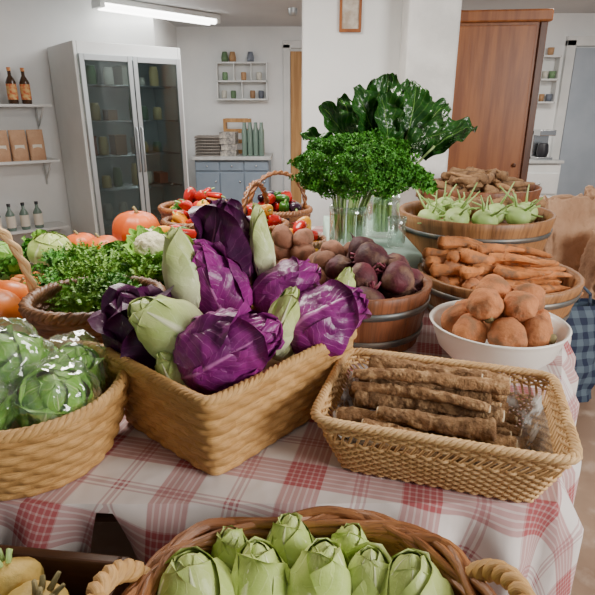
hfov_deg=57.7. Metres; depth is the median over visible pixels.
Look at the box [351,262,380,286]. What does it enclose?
beetroot
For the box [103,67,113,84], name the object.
jar
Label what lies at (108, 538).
floor
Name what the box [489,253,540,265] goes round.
carrot
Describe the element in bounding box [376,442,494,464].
root
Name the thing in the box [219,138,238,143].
carton
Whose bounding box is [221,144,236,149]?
carton
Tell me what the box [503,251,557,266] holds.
carrot
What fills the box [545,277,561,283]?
carrot
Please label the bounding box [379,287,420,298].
beetroot
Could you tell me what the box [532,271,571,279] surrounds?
carrot
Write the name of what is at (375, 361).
root
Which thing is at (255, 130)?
glass bottle
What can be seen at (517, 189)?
parsnip
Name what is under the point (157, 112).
jar
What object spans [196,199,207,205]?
bell pepper
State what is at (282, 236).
potato
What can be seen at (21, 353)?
lettuce
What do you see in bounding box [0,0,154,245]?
wall
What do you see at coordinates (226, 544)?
cabbage
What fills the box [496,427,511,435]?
root
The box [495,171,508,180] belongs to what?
parsnip
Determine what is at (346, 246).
potato
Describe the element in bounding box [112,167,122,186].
jar
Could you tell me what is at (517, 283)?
carrot
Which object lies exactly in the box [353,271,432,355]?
wooden tub
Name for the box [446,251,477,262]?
carrot
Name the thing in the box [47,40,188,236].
fridge
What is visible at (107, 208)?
jar
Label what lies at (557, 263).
carrot
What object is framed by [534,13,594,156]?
wall
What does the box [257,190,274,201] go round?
aubergine
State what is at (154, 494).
tablecloth
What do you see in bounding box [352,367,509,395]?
root
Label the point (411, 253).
table runner
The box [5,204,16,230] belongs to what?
bottle
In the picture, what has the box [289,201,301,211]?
aubergine
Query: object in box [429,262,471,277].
carrot
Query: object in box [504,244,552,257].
carrot
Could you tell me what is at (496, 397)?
root
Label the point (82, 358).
lettuce
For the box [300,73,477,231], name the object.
bunch
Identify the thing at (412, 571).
cabbage
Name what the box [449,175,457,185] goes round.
parsnip
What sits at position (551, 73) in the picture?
cup
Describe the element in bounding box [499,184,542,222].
kohlrabi
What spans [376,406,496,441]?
root
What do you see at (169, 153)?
shelf
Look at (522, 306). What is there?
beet
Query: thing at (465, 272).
carrot
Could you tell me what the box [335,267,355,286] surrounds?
cabbage
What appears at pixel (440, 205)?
kohlrabi
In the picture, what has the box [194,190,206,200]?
bell pepper
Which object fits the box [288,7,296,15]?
ceiling spotlight
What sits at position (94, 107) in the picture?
jar
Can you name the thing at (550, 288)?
carrot
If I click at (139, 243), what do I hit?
cauliflower
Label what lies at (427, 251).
carrot
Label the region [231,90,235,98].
storage jar
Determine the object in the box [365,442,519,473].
root
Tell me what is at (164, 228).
bell pepper
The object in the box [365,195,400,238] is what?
glass vase
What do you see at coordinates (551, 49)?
cup
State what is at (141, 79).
jar
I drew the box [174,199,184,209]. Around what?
bell pepper
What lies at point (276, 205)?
bell pepper
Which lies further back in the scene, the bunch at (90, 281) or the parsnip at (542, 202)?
the parsnip at (542, 202)
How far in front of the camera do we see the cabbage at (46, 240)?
2.20 m
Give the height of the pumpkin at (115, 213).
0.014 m
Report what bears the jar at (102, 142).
on the fridge
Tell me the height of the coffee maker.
0.310 m
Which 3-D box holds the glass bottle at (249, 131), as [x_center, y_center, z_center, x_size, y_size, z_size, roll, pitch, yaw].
[-0.590,-1.964,6.707,0.064,0.400,0.064,0,19,0]
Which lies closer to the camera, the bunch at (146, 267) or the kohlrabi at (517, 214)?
the bunch at (146, 267)
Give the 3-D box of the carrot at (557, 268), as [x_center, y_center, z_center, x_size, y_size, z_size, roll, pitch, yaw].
[0.772,-0.086,1.751,0.164,0.048,0.050,5,20,14]
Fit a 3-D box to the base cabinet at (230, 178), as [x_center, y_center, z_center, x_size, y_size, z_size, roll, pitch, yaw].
[-0.820,-1.398,7.134,0.920,0.860,0.664,0,19,0]
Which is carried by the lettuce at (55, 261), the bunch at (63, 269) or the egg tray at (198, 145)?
the bunch at (63, 269)
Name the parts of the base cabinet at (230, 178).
drawer, door, drawer, door, drawer, door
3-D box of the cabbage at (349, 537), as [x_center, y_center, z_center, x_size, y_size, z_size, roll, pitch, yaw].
[0.075,0.432,0.843,0.098,0.173,0.098,-13,23,-32]
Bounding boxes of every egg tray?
[194,135,218,137]
[194,138,218,140]
[194,141,218,143]
[195,144,220,146]
[195,147,220,149]
[195,150,219,152]
[195,153,219,155]
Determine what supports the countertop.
on the base cabinet at (230, 178)
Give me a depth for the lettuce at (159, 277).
1.80 m
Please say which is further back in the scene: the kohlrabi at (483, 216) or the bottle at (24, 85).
the bottle at (24, 85)
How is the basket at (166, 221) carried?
on the tablecloth
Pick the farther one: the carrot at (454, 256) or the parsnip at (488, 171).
the parsnip at (488, 171)
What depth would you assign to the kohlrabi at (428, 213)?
2.22 m
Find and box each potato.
[271,225,293,248]
[274,244,290,260]
[290,243,315,260]
[292,228,313,244]
[308,251,320,262]
[311,250,335,269]
[321,240,345,255]
[343,242,349,256]
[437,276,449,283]
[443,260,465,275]
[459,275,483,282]
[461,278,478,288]
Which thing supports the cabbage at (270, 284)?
in the seagrass basket at (216, 433)
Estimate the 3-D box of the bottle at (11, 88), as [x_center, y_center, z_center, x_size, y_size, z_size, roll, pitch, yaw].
[-2.507,-1.853,4.728,0.086,0.300,0.084,-15,24,-36]
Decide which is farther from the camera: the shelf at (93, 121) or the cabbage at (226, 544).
the shelf at (93, 121)
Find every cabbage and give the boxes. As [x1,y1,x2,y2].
[0,241,12,258]
[27,232,71,265]
[87,283,173,370]
[127,295,202,358]
[154,351,188,387]
[156,546,234,594]
[161,226,200,307]
[173,297,284,394]
[188,198,258,285]
[191,239,253,313]
[207,525,248,570]
[230,536,289,594]
[252,256,321,312]
[265,512,314,568]
[268,286,299,356]
[272,345,293,360]
[286,538,351,594]
[290,279,371,356]
[330,523,368,560]
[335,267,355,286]
[346,542,391,594]
[379,548,453,594]
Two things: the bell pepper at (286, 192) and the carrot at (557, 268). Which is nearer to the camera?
the carrot at (557, 268)
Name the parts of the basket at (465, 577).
handle, handle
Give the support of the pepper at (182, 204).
on the pepper
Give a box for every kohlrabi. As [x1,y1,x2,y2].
[415,190,462,214]
[417,182,477,223]
[417,190,463,219]
[422,181,456,210]
[453,189,481,215]
[469,182,514,223]
[471,195,507,223]
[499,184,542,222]
[505,191,542,223]
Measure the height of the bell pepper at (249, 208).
0.062 m
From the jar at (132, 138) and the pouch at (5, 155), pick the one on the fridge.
the jar at (132, 138)
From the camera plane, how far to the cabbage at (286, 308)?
1.09 m
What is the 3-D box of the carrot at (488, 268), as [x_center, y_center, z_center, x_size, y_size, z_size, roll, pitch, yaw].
[0.642,-0.092,1.739,0.173,0.049,0.052,3,19,7]
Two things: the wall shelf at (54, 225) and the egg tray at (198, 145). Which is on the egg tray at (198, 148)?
the egg tray at (198, 145)
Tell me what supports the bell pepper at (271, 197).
on the pepper
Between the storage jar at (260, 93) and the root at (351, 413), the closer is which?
the root at (351, 413)
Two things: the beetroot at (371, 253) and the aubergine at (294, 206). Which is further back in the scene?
the aubergine at (294, 206)
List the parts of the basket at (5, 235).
handle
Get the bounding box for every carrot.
[10,274,38,280]
[10,277,40,283]
[422,247,471,259]
[425,256,446,269]
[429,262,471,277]
[437,236,478,249]
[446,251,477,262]
[448,236,481,242]
[448,276,462,286]
[459,264,492,279]
[460,248,494,263]
[465,243,488,247]
[469,244,510,253]
[472,263,497,275]
[477,243,524,254]
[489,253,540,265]
[493,262,553,275]
[493,265,544,279]
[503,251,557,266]
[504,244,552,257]
[505,279,528,284]
[514,282,546,289]
[522,266,561,270]
[522,278,561,284]
[532,258,559,267]
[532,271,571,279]
[533,266,565,271]
[540,284,570,293]
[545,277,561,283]
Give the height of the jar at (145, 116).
0.127 m
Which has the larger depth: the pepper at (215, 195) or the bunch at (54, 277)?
the pepper at (215, 195)
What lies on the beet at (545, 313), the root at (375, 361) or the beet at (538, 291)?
the beet at (538, 291)
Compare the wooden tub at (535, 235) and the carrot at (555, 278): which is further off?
the wooden tub at (535, 235)
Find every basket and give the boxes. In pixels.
[0,226,37,334]
[0,339,129,500]
[18,275,165,343]
[86,505,535,594]
[104,304,356,475]
[157,199,226,217]
[160,215,194,229]
[242,180,289,232]
[247,170,312,228]
[310,348,582,502]
[312,234,326,249]
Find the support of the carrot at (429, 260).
on the sweet potato
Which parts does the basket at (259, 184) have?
handle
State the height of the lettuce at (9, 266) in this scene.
0.126 m
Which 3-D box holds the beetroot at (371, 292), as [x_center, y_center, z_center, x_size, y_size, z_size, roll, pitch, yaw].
[0.192,0.017,1.472,0.092,0.127,0.093,-14,24,-35]
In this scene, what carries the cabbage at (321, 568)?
in the basket at (465, 577)
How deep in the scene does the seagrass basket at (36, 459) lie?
0.94 m
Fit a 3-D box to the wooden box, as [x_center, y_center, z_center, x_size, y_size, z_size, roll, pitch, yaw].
[-0.440,0.561,0.756,0.334,0.250,0.300,2,19,7]
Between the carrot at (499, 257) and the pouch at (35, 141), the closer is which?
the carrot at (499, 257)
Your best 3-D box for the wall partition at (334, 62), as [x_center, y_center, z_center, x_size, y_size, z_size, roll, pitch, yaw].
[0.330,-1.034,3.663,0.600,2.450,0.400,0,19,0]
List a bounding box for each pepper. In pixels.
[154,226,169,232]
[172,211,187,222]
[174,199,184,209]
[174,200,192,211]
[182,229,196,238]
[183,187,194,201]
[193,187,214,200]
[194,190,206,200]
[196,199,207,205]
[207,192,225,198]
[247,205,251,215]
[261,204,272,216]
[266,214,281,225]
[268,193,275,203]
[273,201,278,211]
[276,194,289,203]
[279,199,288,211]
[281,190,291,202]
[293,220,306,233]
[297,216,311,229]
[311,230,317,239]
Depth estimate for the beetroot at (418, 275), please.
1.60 m
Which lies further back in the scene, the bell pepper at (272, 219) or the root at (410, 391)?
the bell pepper at (272, 219)
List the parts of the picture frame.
picture panel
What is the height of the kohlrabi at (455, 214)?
0.204 m
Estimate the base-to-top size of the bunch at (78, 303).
0.119 m
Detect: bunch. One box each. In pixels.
[21,237,33,261]
[24,265,70,286]
[31,243,82,276]
[35,257,81,279]
[43,281,101,312]
[50,275,87,302]
[57,239,102,259]
[62,266,132,311]
[66,244,124,271]
[71,250,130,277]
[72,247,96,260]
[76,281,135,312]
[84,272,121,290]
[94,240,134,268]
[96,269,140,293]
[119,248,162,279]
[287,128,420,242]
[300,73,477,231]
[389,164,437,194]
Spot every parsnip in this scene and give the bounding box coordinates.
[416,189,423,198]
[433,179,456,190]
[441,171,450,180]
[444,177,477,184]
[449,171,479,174]
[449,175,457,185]
[450,167,469,171]
[450,172,492,182]
[458,187,482,191]
[466,167,487,173]
[466,182,483,187]
[472,166,500,173]
[478,168,495,184]
[479,188,499,192]
[483,184,522,192]
[490,176,514,191]
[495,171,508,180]
[500,177,523,181]
[501,181,534,187]
[514,187,527,191]
[536,199,546,207]
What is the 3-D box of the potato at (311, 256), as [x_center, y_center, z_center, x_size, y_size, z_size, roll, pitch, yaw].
[0.059,-0.106,1.677,0.068,0.079,0.065,-1,19,-2]
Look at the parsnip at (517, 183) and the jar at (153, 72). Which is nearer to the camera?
the parsnip at (517, 183)
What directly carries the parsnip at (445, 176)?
on the parsnip
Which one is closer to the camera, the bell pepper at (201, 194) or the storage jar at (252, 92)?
the bell pepper at (201, 194)
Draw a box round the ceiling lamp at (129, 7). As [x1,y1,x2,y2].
[91,0,220,24]
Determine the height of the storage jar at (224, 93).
0.100 m
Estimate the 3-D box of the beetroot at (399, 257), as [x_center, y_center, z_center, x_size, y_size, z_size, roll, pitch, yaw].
[0.287,-0.085,1.598,0.106,0.093,0.094,-7,20,-19]
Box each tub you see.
[87,136,97,155]
[102,110,117,119]
[108,134,127,154]
[112,66,127,84]
[153,171,167,182]
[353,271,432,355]
[399,198,556,259]
[417,258,584,320]
[418,178,541,205]
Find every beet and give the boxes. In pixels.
[441,303,467,332]
[452,313,486,342]
[454,299,466,304]
[465,288,503,323]
[475,274,512,300]
[483,313,504,331]
[487,317,527,346]
[502,290,538,323]
[512,283,545,310]
[522,314,556,346]
[537,309,551,323]
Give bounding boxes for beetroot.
[317,265,326,284]
[324,254,352,278]
[348,232,374,261]
[350,242,395,269]
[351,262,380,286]
[358,281,384,299]
[377,260,417,294]
[379,253,416,279]
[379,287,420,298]
[411,268,432,292]
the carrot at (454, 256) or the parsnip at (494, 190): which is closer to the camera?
the carrot at (454, 256)
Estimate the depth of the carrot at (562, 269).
1.82 m
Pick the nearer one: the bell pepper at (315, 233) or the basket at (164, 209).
the bell pepper at (315, 233)
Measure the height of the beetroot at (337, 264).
0.080 m
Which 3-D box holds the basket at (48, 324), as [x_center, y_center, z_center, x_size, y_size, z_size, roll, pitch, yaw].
[-0.535,0.077,1.456,0.379,0.196,0.356,0,19,0]
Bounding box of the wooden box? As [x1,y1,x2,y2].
[0,544,130,594]
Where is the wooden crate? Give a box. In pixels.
[223,118,251,153]
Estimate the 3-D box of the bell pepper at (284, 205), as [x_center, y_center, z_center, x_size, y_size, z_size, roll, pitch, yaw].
[-0.067,-0.448,2.710,0.051,0.092,0.060,1,19,2]
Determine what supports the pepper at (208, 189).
on the bell pepper
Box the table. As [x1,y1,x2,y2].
[95,513,117,521]
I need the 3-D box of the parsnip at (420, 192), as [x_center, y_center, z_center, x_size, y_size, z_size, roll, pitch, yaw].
[0.755,-0.560,2.933,0.232,0.079,0.068,-2,19,-5]
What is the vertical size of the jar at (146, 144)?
0.102 m
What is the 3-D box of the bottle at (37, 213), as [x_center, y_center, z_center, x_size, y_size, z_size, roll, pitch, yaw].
[-2.486,-0.794,5.168,0.082,0.250,0.080,0,19,0]
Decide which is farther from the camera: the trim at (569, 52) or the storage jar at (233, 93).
the storage jar at (233, 93)
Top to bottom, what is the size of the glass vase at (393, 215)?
0.110 m
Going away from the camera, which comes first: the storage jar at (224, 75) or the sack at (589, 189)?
the sack at (589, 189)
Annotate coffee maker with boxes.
[530,129,556,159]
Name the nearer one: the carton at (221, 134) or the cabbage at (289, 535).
the cabbage at (289, 535)
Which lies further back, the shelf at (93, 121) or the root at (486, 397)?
the shelf at (93, 121)
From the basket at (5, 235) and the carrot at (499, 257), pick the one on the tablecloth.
the basket at (5, 235)
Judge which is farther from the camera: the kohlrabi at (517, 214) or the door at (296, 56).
the door at (296, 56)
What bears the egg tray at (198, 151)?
on the egg tray at (198, 154)
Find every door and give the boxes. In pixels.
[290,51,301,202]
[556,48,594,195]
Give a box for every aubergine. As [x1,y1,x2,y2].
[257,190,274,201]
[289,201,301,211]
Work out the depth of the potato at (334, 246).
1.63 m
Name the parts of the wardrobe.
cornice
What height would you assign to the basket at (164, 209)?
0.190 m
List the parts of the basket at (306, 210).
handle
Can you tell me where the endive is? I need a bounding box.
[249,202,275,275]
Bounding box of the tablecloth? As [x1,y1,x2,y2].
[0,224,583,594]
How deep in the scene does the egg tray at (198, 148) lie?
6.70 m
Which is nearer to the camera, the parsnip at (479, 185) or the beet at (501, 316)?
the beet at (501, 316)
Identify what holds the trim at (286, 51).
attached to the wall at (200, 47)
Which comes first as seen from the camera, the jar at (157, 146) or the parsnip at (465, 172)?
the parsnip at (465, 172)
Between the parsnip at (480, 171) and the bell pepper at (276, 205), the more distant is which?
the parsnip at (480, 171)
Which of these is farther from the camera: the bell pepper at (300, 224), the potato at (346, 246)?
the bell pepper at (300, 224)
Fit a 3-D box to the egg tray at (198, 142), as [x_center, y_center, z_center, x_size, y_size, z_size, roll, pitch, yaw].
[-1.120,-1.948,6.787,0.300,0.029,0.280,0,19,0]
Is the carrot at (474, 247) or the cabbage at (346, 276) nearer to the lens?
the cabbage at (346, 276)
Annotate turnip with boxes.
[0,548,43,594]
[8,571,68,594]
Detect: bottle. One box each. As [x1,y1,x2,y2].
[5,67,18,103]
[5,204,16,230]
[19,68,31,103]
[19,202,30,229]
[33,201,43,227]
[242,122,246,155]
[247,122,252,155]
[253,122,258,155]
[259,122,263,155]
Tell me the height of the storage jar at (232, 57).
0.120 m
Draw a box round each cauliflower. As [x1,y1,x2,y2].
[121,226,166,260]
[129,225,154,234]
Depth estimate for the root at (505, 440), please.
0.99 m
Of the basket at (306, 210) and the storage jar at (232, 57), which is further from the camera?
the storage jar at (232, 57)
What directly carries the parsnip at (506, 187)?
on the parsnip
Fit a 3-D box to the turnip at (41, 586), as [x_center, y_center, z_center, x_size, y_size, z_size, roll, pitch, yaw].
[-0.355,0.424,0.731,0.095,0.102,0.100,0,19,-1]
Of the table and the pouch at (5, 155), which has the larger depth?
the pouch at (5, 155)
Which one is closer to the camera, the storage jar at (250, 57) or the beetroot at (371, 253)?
the beetroot at (371, 253)
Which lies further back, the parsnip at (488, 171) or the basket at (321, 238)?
the parsnip at (488, 171)
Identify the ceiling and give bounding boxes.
[131,0,594,26]
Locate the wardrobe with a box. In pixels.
[447,8,553,181]
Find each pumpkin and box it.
[67,230,94,246]
[85,233,117,248]
[98,209,161,226]
[112,206,159,240]
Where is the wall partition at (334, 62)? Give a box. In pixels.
[302,0,402,225]
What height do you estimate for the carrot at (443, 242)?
0.058 m
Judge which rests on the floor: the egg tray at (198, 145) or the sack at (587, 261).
the sack at (587, 261)
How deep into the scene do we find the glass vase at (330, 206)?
1.97 m
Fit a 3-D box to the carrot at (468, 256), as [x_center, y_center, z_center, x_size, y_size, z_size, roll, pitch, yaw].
[0.612,-0.134,1.739,0.184,0.061,0.048,-3,19,-9]
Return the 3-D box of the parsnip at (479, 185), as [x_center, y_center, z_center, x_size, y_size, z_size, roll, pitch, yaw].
[0.934,-0.590,2.792,0.061,0.060,0.229,11,22,30]
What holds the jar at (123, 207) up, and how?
on the fridge
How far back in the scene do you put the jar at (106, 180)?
5.21 m
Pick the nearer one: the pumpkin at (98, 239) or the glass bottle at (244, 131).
the pumpkin at (98, 239)
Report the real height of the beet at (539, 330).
0.094 m
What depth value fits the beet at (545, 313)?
1.36 m
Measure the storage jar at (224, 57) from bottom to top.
0.120 m
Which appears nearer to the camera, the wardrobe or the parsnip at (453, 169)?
the parsnip at (453, 169)
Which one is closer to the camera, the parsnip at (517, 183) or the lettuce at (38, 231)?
the lettuce at (38, 231)
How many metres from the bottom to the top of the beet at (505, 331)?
0.092 m
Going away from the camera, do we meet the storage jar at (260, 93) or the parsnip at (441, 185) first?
the parsnip at (441, 185)
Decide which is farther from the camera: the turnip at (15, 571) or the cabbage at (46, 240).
the cabbage at (46, 240)
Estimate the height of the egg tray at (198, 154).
0.029 m
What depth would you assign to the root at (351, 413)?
1.03 m
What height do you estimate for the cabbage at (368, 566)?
0.199 m
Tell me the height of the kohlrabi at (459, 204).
0.135 m
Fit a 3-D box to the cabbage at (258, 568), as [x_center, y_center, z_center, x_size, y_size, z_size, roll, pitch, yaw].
[-0.052,0.446,0.784,0.119,0.200,0.117,4,20,13]
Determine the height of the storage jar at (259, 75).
0.100 m
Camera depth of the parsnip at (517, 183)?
2.88 m
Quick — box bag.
[566,286,594,402]
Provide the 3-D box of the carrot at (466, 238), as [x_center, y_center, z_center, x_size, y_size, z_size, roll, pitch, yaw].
[0.593,-0.198,1.906,0.156,0.039,0.039,1,19,4]
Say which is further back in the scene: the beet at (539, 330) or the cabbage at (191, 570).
the beet at (539, 330)
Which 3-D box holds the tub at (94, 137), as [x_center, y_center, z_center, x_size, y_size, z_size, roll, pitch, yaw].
[-1.992,-1.429,5.076,0.160,0.175,0.190,-16,24,-38]
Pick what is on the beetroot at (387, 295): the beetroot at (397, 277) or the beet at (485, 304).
the beetroot at (397, 277)
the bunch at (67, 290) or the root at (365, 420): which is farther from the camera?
the bunch at (67, 290)
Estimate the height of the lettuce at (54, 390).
0.193 m
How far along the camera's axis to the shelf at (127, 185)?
5.45 m
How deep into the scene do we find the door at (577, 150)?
6.27 m
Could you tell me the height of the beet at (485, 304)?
0.085 m
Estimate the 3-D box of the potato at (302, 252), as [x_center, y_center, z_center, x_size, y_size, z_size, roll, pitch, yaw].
[0.019,-0.154,1.856,0.093,0.076,0.067,8,21,22]
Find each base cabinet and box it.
[195,160,270,203]
[527,159,563,197]
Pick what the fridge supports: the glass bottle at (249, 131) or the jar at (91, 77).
the jar at (91, 77)
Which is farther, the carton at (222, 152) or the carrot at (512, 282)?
the carton at (222, 152)
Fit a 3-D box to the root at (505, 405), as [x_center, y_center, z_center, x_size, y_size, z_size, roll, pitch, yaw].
[0.310,0.223,1.127,0.244,0.052,0.050,4,20,12]
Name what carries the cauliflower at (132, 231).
in the flat
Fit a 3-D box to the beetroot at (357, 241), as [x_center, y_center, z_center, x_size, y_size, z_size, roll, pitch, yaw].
[0.198,-0.143,1.644,0.088,0.105,0.081,-2,19,-5]
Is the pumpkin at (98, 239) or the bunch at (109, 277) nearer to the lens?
the bunch at (109, 277)
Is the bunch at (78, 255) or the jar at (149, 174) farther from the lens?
the jar at (149, 174)
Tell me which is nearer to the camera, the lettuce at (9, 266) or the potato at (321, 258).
the potato at (321, 258)
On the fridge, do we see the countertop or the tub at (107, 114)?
the tub at (107, 114)
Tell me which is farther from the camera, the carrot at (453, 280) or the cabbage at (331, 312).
the carrot at (453, 280)
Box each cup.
[538,94,544,101]
[541,71,548,78]
[545,94,552,101]
[547,47,554,54]
[549,71,555,78]
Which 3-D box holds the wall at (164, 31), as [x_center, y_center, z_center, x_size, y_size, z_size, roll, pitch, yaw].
[-1.604,-2.076,6.665,0.120,2.450,1.345,0,19,0]
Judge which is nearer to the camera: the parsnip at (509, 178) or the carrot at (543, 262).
the carrot at (543, 262)
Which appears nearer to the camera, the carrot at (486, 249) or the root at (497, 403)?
the root at (497, 403)
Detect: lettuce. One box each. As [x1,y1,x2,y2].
[0,255,32,279]
[0,324,49,391]
[0,382,17,430]
[13,362,94,427]
[21,229,57,240]
[44,256,80,277]
[47,342,105,398]
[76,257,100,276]
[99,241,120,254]
[117,240,127,245]
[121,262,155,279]
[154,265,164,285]
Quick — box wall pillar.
[391,0,461,223]
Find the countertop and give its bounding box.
[191,153,272,159]
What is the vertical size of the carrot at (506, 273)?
0.041 m
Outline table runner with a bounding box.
[323,216,421,268]
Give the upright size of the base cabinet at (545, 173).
0.940 m
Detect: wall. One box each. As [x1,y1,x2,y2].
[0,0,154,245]
[153,18,176,47]
[176,27,301,190]
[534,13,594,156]
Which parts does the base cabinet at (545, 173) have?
drawer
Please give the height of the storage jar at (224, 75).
0.100 m
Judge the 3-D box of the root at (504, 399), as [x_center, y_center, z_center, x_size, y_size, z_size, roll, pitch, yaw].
[0.304,0.178,1.132,0.256,0.054,0.052,7,20,20]
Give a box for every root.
[335,406,492,442]
[349,384,354,397]
[351,381,490,412]
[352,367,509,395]
[354,389,504,423]
[361,418,471,460]
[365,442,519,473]
[368,354,482,377]
[369,380,503,399]
[370,379,491,404]
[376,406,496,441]
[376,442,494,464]
[414,361,510,384]
[423,431,517,447]
[492,401,501,406]
[493,395,506,402]
[496,422,521,436]
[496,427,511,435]
[501,402,508,421]
[507,413,517,424]
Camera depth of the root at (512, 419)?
1.13 m
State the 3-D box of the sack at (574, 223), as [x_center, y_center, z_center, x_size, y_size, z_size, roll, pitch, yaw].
[1.799,-0.247,3.725,0.424,0.924,0.293,-4,20,-11]
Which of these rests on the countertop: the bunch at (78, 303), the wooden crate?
the wooden crate
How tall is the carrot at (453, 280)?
0.052 m
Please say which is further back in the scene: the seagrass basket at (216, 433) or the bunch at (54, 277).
the bunch at (54, 277)
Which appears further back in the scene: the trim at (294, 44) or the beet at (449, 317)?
the trim at (294, 44)
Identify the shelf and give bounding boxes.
[0,104,68,234]
[85,120,177,122]
[87,84,175,88]
[95,151,179,157]
[99,181,181,191]
[215,62,267,99]
[537,55,562,103]
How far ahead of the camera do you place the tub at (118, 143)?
5.10 m
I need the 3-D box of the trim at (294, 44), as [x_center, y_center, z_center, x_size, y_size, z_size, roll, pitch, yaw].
[0.200,-3.231,6.897,0.770,0.090,0.050,0,19,0]
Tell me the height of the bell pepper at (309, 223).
0.074 m
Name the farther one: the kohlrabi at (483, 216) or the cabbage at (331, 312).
the kohlrabi at (483, 216)
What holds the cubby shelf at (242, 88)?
attached to the wall at (200, 47)
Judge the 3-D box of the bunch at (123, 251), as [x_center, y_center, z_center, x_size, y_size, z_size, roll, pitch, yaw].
[-0.633,-0.129,1.895,0.204,0.136,0.216,-14,24,-35]
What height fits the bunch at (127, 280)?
0.140 m
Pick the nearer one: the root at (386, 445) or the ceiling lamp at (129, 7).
the root at (386, 445)
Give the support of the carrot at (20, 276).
on the carrot
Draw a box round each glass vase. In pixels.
[329,203,367,245]
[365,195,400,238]
[387,215,406,248]
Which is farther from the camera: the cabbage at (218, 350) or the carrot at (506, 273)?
the carrot at (506, 273)
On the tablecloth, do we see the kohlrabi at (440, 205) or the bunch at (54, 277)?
the bunch at (54, 277)
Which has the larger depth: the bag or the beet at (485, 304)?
the bag
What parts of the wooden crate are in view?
post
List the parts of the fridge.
door, door handle, door handle, door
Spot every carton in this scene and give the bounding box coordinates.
[219,132,237,137]
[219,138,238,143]
[220,149,238,155]
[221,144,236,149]
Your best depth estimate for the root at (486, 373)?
1.08 m
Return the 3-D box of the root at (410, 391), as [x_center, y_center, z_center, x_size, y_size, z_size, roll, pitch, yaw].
[0.230,0.187,1.026,0.261,0.036,0.028,8,21,21]
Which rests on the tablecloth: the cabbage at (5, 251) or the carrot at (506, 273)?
the cabbage at (5, 251)
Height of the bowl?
0.138 m
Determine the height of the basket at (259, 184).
0.352 m
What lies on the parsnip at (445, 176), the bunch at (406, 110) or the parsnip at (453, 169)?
the parsnip at (453, 169)
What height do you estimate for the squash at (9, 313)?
0.160 m
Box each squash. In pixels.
[0,278,28,299]
[0,289,25,331]
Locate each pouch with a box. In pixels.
[0,130,11,161]
[8,130,28,160]
[26,129,46,159]
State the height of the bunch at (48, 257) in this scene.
0.132 m
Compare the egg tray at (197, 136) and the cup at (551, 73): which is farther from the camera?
the egg tray at (197, 136)
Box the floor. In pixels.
[90,385,594,594]
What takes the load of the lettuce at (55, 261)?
on the tablecloth
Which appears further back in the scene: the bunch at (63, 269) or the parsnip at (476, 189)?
the parsnip at (476, 189)
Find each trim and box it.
[283,40,301,48]
[283,45,290,191]
[549,40,576,159]
[565,36,594,45]
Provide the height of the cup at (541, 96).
0.080 m
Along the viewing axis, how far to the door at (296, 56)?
7.16 m
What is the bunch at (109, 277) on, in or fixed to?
in the basket at (48, 324)
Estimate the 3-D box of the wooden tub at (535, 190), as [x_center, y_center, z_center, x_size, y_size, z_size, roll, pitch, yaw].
[0.985,-0.493,2.994,0.650,0.264,0.650,2,19,7]
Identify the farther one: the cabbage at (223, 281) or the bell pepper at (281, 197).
the bell pepper at (281, 197)
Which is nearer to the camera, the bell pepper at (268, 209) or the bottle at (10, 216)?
the bell pepper at (268, 209)
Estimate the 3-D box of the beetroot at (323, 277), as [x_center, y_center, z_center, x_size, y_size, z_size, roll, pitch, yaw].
[0.050,-0.065,1.606,0.078,0.069,0.065,17,25,40]
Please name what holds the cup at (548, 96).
on the wall shelf at (558, 61)
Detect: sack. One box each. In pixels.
[539,193,594,271]
[578,230,594,299]
[584,185,594,195]
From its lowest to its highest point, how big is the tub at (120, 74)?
0.173 m
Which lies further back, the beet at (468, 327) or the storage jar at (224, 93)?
the storage jar at (224, 93)
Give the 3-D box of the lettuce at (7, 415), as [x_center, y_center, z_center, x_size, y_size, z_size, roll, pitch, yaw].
[-0.561,0.205,0.939,0.162,0.183,0.171,4,19,10]
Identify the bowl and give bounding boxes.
[429,300,571,380]
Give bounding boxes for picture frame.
[339,0,361,31]
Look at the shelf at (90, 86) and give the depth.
5.23 m
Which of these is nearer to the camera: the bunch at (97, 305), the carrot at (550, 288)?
the bunch at (97, 305)
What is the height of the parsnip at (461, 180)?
0.060 m
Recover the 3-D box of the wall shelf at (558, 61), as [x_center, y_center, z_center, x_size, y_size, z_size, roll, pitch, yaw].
[2.800,-2.444,6.064,0.220,0.500,0.120,0,19,0]
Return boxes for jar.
[85,65,96,83]
[90,103,100,119]
[98,137,108,154]
[101,175,111,187]
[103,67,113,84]
[103,203,113,219]
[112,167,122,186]
[119,202,127,213]
[128,96,131,119]
[130,137,134,153]
[131,163,137,184]
[139,77,144,85]
[141,106,148,119]
[144,141,148,151]
[147,171,152,183]
[149,66,158,85]
[153,107,161,119]
[153,141,161,151]
[221,52,227,61]
[222,72,227,79]
[222,90,226,98]
[229,52,235,61]
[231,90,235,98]
[241,72,245,79]
[247,52,253,61]
[250,90,254,98]
[256,72,261,79]
[258,90,263,98]
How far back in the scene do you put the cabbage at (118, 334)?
1.10 m
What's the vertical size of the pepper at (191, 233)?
0.050 m
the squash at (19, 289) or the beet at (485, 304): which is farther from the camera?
the squash at (19, 289)
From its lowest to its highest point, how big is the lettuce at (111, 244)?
0.146 m
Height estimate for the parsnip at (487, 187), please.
0.073 m
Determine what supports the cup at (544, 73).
on the wall shelf at (558, 61)
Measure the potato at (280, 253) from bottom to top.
0.081 m

